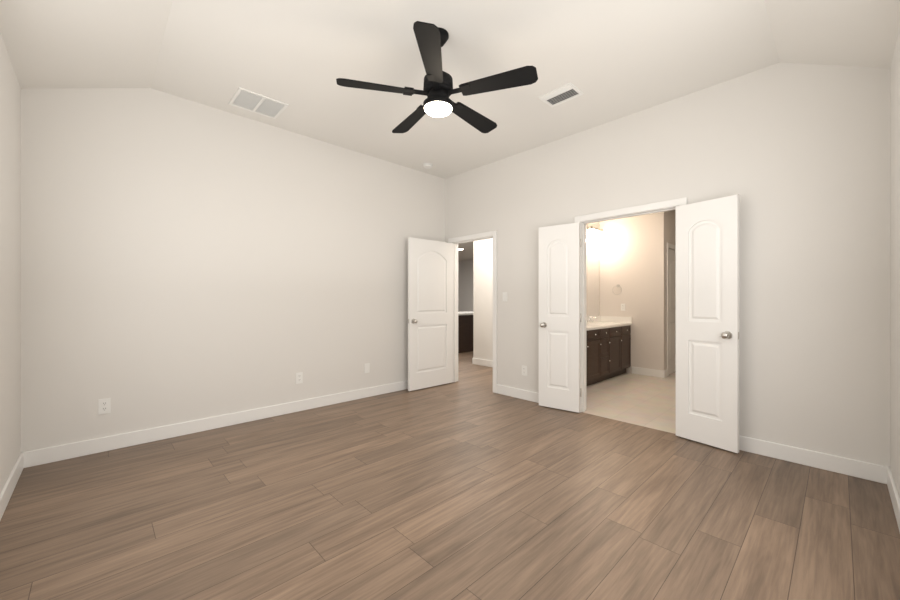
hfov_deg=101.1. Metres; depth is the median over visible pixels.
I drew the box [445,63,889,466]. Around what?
wall
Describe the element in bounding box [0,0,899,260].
ceiling
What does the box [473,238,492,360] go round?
wall
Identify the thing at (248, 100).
ceiling vent
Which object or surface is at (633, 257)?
wall
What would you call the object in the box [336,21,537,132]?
fan
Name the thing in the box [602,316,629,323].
backsplash
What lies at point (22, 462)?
baseboard
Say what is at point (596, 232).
light
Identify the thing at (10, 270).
wall
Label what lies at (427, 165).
smoke detector
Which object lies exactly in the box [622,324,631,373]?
base cabinet
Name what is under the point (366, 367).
electrical outlet
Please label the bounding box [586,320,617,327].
countertop
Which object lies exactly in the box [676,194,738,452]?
door
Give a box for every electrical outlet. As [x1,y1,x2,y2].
[98,398,110,414]
[296,372,302,383]
[364,363,369,372]
[522,365,526,375]
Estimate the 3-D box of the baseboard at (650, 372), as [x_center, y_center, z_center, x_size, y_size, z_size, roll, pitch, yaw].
[4.077,1.153,6.787,2.535,0.115,0.485,0,0,-44]
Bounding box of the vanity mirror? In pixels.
[586,237,598,316]
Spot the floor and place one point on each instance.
(452, 491)
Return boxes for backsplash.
[586,316,601,323]
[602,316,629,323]
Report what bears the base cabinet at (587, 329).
on the floor
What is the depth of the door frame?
6.04 m
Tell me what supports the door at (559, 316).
in the wall at (795, 157)
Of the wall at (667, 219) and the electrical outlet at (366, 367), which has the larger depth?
the wall at (667, 219)
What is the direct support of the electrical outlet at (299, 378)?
attached to the wall at (184, 260)
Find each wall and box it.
[0,33,20,492]
[21,88,444,451]
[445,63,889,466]
[458,259,472,311]
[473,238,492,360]
[586,221,601,316]
[602,213,657,372]
[658,210,675,369]
[890,27,899,497]
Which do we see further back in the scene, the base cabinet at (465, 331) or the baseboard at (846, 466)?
the base cabinet at (465, 331)
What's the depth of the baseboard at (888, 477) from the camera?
2.18 m
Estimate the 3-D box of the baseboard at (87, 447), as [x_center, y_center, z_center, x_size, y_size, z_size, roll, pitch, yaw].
[-1.557,1.153,4.095,4.133,0.115,0.026,0,0,-44]
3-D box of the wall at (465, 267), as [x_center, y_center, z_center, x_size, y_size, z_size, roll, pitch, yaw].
[2.032,-0.160,12.729,0.100,2.740,9.300,0,0,-44]
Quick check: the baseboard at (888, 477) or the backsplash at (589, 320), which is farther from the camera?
the backsplash at (589, 320)
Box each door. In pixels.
[408,237,452,390]
[539,222,580,412]
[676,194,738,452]
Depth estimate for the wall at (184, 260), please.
3.37 m
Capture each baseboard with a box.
[0,452,27,519]
[26,380,407,466]
[472,358,492,366]
[497,384,538,402]
[632,367,666,377]
[739,435,883,483]
[884,466,899,531]
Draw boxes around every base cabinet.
[458,315,472,352]
[586,328,589,385]
[590,328,601,384]
[602,328,613,380]
[614,324,621,376]
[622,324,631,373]
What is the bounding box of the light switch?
[503,292,506,300]
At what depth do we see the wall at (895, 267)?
2.20 m
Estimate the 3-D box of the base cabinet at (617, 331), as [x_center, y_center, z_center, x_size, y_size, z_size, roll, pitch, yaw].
[2.381,0.812,5.889,0.480,0.795,0.524,0,0,-44]
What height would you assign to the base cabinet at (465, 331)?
0.860 m
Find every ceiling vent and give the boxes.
[228,87,288,118]
[538,83,583,106]
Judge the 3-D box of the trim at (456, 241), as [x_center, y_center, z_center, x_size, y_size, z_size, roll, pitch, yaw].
[0.342,0.153,5.185,0.154,2.114,0.913,0,0,-44]
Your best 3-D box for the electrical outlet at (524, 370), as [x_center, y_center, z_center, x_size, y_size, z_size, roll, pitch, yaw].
[0.903,0.860,4.502,0.008,0.118,0.072,0,0,-44]
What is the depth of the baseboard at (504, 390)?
4.55 m
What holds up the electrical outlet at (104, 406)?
attached to the wall at (184, 260)
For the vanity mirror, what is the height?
1.315 m
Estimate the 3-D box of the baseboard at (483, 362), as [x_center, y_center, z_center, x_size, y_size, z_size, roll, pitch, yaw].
[1.048,1.153,6.444,0.135,0.115,1.675,0,0,-44]
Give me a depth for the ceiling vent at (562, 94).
3.26 m
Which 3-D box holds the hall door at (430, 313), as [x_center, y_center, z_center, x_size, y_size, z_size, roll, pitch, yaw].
[-0.255,0.186,5.137,0.788,2.023,0.178,0,0,-43]
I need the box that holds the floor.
[0,351,899,599]
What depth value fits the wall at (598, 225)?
6.47 m
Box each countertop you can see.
[458,311,472,314]
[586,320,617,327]
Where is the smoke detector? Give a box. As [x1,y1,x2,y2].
[423,163,432,168]
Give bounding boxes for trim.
[448,230,496,392]
[575,197,686,412]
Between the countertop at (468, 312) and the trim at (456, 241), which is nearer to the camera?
the trim at (456, 241)
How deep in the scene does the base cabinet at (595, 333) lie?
5.25 m
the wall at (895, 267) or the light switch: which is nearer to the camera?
the wall at (895, 267)
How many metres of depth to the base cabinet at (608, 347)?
5.50 m
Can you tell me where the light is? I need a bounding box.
[586,226,604,238]
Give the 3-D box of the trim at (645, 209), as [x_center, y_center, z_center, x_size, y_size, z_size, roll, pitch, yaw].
[1.770,0.153,3.685,0.154,2.114,1.057,0,0,-44]

